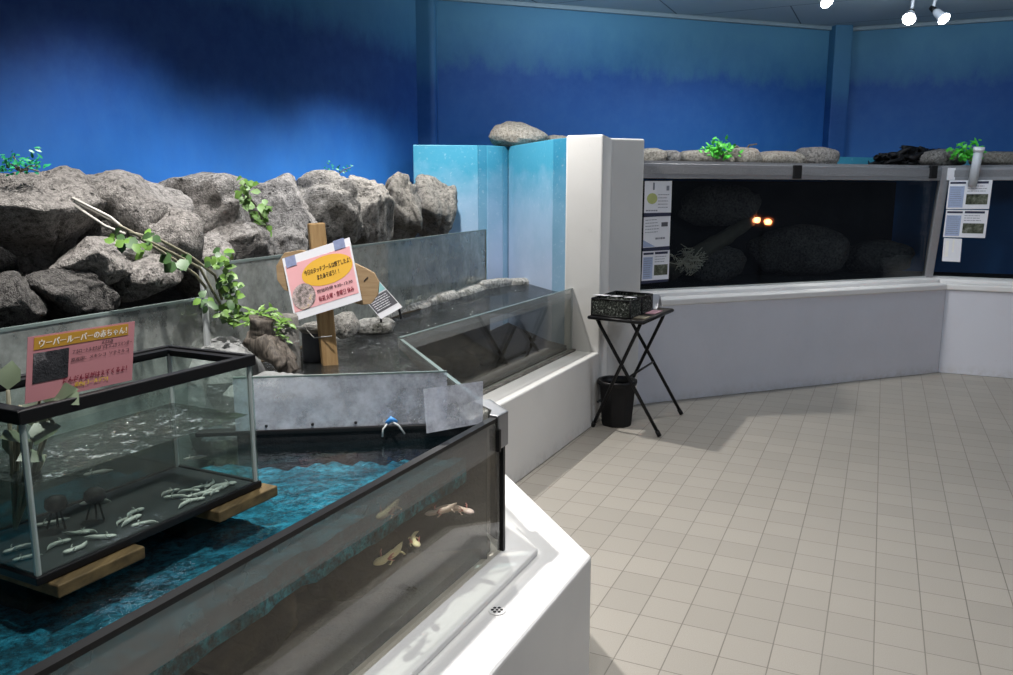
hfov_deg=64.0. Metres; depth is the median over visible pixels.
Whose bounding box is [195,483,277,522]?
plank
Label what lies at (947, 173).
post
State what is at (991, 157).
stone
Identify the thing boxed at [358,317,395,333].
stone
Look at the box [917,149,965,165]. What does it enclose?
stone
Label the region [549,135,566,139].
boulder
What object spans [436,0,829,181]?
wall
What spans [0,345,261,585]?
aquarium
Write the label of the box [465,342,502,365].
stone
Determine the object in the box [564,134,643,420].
wall pillar
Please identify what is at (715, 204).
stone
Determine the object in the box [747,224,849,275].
stone
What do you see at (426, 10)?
trim
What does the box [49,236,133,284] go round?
boulder
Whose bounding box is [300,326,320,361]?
bucket
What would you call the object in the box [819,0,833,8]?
spotlight
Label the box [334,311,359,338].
stone
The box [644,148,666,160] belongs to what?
stone
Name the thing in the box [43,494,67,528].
filter
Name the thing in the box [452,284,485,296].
curb stone
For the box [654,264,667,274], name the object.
print
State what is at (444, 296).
curb stone
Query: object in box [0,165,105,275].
boulder
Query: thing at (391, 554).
axolotl
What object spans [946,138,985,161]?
leafy sprig
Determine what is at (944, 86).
wall
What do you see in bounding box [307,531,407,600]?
stone
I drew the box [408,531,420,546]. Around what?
axolotl
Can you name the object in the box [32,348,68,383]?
print
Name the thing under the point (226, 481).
axolotl larva
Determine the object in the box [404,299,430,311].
curb stone
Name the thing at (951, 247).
placard
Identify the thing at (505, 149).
wall
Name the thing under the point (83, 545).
axolotl larva
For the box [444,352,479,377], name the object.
stone
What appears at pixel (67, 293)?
boulder
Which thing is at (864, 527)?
floor
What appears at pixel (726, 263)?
stone
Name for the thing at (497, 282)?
curb stone
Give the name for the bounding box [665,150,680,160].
stone
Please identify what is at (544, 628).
wall
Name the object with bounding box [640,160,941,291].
aquarium
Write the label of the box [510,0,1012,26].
ceiling
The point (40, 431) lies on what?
pothos plant
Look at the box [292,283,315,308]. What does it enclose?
print
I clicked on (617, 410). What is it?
waste bin
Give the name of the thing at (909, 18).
spotlight
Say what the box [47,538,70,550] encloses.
axolotl larva
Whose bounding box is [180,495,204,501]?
axolotl larva
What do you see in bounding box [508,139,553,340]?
wall
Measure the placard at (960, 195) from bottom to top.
0.231 m
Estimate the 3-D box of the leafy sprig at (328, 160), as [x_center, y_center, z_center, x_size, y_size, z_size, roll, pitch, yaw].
[-0.879,-0.887,4.254,0.157,0.088,0.061,1,10,4]
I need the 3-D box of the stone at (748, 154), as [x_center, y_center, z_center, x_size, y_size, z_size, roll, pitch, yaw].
[1.911,-1.459,6.561,0.253,0.164,0.302,-4,11,-20]
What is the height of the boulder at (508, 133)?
0.223 m
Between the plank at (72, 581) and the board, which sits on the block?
the plank at (72, 581)
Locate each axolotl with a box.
[373,541,404,565]
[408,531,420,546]
[425,503,456,516]
[435,504,473,514]
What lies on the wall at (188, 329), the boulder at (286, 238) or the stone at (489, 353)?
the boulder at (286, 238)
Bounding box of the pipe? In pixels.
[967,147,984,185]
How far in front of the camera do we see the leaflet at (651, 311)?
5.00 m
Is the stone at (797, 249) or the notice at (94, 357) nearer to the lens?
the notice at (94, 357)
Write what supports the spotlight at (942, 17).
attached to the ceiling
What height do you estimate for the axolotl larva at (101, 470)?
0.010 m
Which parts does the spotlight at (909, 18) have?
arm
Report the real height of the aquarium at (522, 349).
0.404 m
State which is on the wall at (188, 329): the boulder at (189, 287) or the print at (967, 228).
the boulder at (189, 287)
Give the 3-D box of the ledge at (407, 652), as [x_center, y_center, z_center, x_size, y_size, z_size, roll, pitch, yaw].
[-0.583,0.754,1.376,0.648,0.018,3.051,4,11,20]
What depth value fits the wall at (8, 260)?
2.83 m
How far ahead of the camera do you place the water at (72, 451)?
1.48 m
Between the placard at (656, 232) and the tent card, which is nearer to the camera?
the tent card
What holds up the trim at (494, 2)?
attached to the wall at (680, 85)
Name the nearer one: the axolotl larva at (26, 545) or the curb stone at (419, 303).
the axolotl larva at (26, 545)
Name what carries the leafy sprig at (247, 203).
on the boulder at (247, 239)
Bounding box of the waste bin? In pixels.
[597,375,637,427]
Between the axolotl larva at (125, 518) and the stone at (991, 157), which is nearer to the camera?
the axolotl larva at (125, 518)
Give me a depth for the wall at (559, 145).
5.26 m
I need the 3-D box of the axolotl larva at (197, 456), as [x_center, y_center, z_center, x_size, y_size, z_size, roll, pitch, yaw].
[-0.629,0.241,1.635,0.045,0.009,0.013,-7,12,-36]
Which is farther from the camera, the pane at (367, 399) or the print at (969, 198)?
the print at (969, 198)
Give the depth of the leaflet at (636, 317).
4.77 m
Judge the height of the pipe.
0.313 m
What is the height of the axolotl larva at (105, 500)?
0.012 m
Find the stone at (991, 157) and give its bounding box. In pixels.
[968,151,1012,164]
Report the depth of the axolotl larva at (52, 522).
1.43 m
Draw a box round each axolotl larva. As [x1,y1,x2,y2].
[2,543,30,552]
[12,554,41,560]
[37,517,69,526]
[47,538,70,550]
[63,528,89,534]
[63,541,86,552]
[77,527,96,532]
[80,499,111,504]
[83,469,111,475]
[84,531,116,539]
[116,517,128,525]
[121,514,141,526]
[127,507,143,517]
[131,520,158,526]
[161,487,179,496]
[163,492,188,498]
[178,488,199,492]
[178,498,192,508]
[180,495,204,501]
[183,455,205,459]
[190,483,205,488]
[193,488,212,495]
[202,489,218,496]
[204,479,214,487]
[209,480,236,488]
[210,484,226,495]
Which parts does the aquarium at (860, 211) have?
placard strip, panel, rail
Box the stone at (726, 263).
[688,245,746,281]
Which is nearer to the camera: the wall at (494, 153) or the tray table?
the tray table
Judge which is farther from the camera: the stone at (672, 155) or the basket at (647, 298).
the stone at (672, 155)
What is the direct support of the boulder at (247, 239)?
on the wall at (188, 329)
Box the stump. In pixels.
[275,313,300,371]
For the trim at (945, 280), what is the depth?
6.60 m
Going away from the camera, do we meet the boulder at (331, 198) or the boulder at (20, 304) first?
the boulder at (20, 304)
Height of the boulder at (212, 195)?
0.393 m
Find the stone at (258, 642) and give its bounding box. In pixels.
[192,592,297,674]
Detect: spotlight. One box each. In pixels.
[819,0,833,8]
[902,0,915,25]
[929,0,949,24]
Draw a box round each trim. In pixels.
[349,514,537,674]
[415,0,438,144]
[442,0,831,30]
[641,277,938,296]
[837,157,873,163]
[853,16,1012,30]
[933,277,1012,284]
[940,282,1012,292]
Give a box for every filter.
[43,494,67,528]
[83,487,105,519]
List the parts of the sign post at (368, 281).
post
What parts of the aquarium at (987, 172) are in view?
rail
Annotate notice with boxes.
[25,321,134,403]
[282,237,361,319]
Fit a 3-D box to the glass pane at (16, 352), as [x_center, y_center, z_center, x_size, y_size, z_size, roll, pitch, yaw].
[-1.325,0.233,2.113,0.035,0.710,1.538,4,11,22]
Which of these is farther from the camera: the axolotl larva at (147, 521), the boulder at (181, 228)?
the boulder at (181, 228)
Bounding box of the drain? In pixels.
[488,606,505,614]
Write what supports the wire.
attached to the stump
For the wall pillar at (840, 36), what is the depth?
7.35 m
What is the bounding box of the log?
[668,216,755,281]
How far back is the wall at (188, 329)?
2.93 m
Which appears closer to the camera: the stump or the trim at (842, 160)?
the stump
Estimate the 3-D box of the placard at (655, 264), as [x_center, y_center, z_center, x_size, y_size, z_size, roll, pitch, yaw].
[1.069,-0.516,5.803,0.227,0.215,0.003,-4,11,-21]
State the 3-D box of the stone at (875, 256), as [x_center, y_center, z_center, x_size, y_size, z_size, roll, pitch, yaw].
[3.369,-0.731,7.303,0.600,0.300,0.400,0,10,0]
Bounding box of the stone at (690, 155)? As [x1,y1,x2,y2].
[680,150,733,161]
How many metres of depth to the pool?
2.90 m
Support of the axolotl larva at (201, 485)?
in the aquarium at (138, 479)
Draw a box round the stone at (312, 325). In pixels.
[299,321,317,330]
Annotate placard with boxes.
[641,250,669,280]
[643,216,670,247]
[644,181,671,212]
[942,238,961,261]
[943,210,988,237]
[946,180,992,208]
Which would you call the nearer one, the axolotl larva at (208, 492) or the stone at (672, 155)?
the axolotl larva at (208, 492)
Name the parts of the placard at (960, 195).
blue panel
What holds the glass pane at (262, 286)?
on the aquarium at (522, 349)
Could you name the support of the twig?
on the stone at (748, 154)
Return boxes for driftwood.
[220,303,300,373]
[867,145,939,164]
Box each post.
[276,223,379,365]
[922,167,955,277]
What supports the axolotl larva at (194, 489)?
in the aquarium at (138, 479)
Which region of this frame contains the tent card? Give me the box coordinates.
[653,294,661,308]
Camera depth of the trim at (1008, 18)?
7.11 m
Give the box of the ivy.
[71,197,253,325]
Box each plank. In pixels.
[0,544,144,597]
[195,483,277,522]
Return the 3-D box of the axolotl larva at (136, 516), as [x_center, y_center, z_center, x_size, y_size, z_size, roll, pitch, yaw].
[-0.673,0.326,1.446,0.017,0.012,0.058,1,10,7]
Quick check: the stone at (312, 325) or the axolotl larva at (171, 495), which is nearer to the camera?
the axolotl larva at (171, 495)
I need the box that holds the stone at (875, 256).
[846,239,914,272]
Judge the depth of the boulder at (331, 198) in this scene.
4.11 m
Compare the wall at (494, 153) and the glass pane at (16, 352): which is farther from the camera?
the wall at (494, 153)
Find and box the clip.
[382,416,404,436]
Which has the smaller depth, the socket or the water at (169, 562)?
the water at (169, 562)
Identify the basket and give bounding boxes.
[591,294,641,318]
[605,291,652,314]
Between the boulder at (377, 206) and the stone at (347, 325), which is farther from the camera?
the boulder at (377, 206)
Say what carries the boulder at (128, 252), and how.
on the boulder at (148, 278)
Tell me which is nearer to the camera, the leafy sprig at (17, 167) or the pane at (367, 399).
the pane at (367, 399)
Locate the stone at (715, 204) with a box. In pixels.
[677,183,761,225]
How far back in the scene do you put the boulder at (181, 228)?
2.77 m
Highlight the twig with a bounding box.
[734,143,756,147]
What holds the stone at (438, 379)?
in the aquarium at (522, 349)
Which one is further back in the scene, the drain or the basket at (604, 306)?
the basket at (604, 306)
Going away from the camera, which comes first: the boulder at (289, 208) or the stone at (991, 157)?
the boulder at (289, 208)
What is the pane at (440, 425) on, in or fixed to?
on the aquarium at (330, 637)
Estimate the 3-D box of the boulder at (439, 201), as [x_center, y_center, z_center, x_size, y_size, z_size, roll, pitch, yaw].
[-0.507,-0.896,5.703,0.325,0.501,0.450,0,10,0]
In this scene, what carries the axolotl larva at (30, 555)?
in the aquarium at (138, 479)
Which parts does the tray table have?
leg, leg, leg, leg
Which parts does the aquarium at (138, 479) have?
pane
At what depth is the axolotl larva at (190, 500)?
1.53 m
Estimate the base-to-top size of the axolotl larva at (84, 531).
0.009 m
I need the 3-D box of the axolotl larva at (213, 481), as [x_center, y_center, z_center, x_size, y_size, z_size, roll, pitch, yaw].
[-0.597,0.293,1.636,0.016,0.010,0.046,0,10,-2]
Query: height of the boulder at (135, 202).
0.354 m
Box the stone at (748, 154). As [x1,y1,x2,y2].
[727,147,761,161]
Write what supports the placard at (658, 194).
attached to the aquarium at (860, 211)
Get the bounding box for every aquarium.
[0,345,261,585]
[17,339,507,674]
[214,288,575,465]
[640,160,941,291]
[913,165,1012,279]
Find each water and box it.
[0,403,247,485]
[0,459,465,674]
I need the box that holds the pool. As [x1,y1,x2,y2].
[202,284,569,440]
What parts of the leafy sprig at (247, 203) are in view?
stem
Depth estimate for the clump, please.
6.17 m
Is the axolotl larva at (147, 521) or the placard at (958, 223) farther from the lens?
the placard at (958, 223)
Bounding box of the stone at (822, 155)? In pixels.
[795,147,839,163]
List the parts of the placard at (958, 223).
blue panel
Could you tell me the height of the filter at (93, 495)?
0.060 m
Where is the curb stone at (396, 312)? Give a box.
[370,308,403,317]
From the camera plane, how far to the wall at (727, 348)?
6.21 m
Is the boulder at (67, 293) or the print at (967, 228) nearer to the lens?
the boulder at (67, 293)
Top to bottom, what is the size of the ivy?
0.450 m
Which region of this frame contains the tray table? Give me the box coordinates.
[587,307,682,436]
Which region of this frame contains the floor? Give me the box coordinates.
[515,372,1012,674]
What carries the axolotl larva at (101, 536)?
in the aquarium at (138, 479)
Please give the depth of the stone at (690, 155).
6.27 m
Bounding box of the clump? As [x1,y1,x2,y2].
[669,244,707,275]
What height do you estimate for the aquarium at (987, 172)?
0.953 m
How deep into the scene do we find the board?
3.70 m
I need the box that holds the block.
[0,579,65,613]
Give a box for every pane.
[0,267,212,467]
[199,229,485,358]
[233,370,447,429]
[424,381,482,432]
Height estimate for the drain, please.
0.004 m
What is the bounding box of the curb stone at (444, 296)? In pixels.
[417,290,460,305]
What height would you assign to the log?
0.498 m
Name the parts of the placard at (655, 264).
blue panel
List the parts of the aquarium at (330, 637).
pane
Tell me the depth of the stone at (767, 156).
6.55 m
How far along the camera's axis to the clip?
2.07 m
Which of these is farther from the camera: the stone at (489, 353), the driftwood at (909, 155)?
the driftwood at (909, 155)
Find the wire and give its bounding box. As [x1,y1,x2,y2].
[276,326,331,344]
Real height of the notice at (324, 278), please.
0.300 m
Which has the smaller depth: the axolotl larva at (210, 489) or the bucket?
the axolotl larva at (210, 489)
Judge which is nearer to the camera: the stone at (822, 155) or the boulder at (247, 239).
the boulder at (247, 239)
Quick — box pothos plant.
[0,361,78,529]
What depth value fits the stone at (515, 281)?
5.74 m
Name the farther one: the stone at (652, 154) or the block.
the stone at (652, 154)
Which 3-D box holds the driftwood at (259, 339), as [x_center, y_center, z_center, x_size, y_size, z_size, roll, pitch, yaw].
[-0.840,0.008,2.801,0.319,0.262,0.171,5,11,24]
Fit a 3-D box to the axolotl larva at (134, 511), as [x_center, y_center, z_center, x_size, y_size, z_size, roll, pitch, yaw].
[-0.683,0.320,1.480,0.018,0.011,0.053,1,10,7]
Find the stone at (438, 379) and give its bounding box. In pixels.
[414,355,451,387]
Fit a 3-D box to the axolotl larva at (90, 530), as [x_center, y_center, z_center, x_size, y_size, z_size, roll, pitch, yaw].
[-0.725,0.335,1.403,0.042,0.009,0.013,0,10,3]
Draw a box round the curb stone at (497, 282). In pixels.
[472,278,511,288]
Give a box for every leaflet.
[634,316,649,318]
[645,310,662,313]
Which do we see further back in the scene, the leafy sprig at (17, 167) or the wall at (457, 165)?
the wall at (457, 165)
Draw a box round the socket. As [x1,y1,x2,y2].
[929,6,937,13]
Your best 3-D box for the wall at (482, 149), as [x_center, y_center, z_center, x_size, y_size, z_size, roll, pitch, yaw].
[-0.185,-0.708,6.032,0.067,1.405,0.090,-3,10,-15]
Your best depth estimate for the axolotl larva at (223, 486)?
1.60 m
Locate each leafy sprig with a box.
[0,147,50,176]
[235,175,272,236]
[324,160,352,173]
[699,135,742,159]
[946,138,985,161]
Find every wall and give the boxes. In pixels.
[0,0,417,245]
[0,247,377,292]
[0,253,476,467]
[213,330,598,674]
[413,145,477,252]
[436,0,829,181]
[478,145,486,279]
[486,145,502,329]
[502,146,507,324]
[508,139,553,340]
[551,138,566,344]
[636,290,1012,404]
[842,21,1012,273]
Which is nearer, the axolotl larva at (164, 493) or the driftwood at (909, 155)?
the axolotl larva at (164, 493)
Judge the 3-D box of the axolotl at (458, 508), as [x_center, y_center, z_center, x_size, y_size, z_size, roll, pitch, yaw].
[-0.128,0.433,2.060,0.103,0.021,0.035,3,10,17]
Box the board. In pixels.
[369,281,402,322]
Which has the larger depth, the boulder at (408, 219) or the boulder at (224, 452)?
the boulder at (408, 219)
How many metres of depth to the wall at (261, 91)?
4.33 m
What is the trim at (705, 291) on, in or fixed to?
attached to the wall at (727, 348)
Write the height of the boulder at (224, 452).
0.398 m
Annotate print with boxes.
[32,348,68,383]
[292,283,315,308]
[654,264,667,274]
[661,222,667,226]
[962,223,983,233]
[965,194,987,203]
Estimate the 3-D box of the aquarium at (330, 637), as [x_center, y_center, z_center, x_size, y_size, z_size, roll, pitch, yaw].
[-0.876,0.474,1.770,1.195,0.396,3.334,5,11,25]
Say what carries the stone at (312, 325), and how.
on the bucket
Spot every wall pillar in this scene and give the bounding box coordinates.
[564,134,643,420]
[820,25,852,181]
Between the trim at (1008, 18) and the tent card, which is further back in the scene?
the trim at (1008, 18)
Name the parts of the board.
teal panel, dark panel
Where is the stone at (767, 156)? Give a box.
[760,151,805,162]
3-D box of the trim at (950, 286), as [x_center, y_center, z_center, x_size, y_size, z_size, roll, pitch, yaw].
[4.753,-0.336,6.153,2.696,0.049,0.298,5,11,24]
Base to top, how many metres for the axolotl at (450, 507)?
0.022 m
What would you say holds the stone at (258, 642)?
in the aquarium at (330, 637)
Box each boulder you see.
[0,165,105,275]
[0,270,47,327]
[24,269,120,320]
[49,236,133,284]
[77,169,193,243]
[109,253,183,301]
[123,206,203,272]
[123,240,151,258]
[159,172,250,233]
[175,236,233,298]
[187,336,264,461]
[204,219,273,264]
[211,371,321,466]
[248,173,317,250]
[271,226,307,254]
[296,170,363,245]
[349,175,394,254]
[385,172,422,248]
[415,174,457,244]
[488,121,549,146]
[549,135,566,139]
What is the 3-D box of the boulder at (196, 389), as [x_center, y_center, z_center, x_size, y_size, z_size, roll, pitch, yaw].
[-1.004,0.225,2.878,0.324,0.458,0.301,0,10,0]
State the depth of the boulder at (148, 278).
2.65 m
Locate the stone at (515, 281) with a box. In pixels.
[510,278,528,284]
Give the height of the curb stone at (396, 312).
0.115 m
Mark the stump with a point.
(293, 334)
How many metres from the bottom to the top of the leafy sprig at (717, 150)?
0.206 m

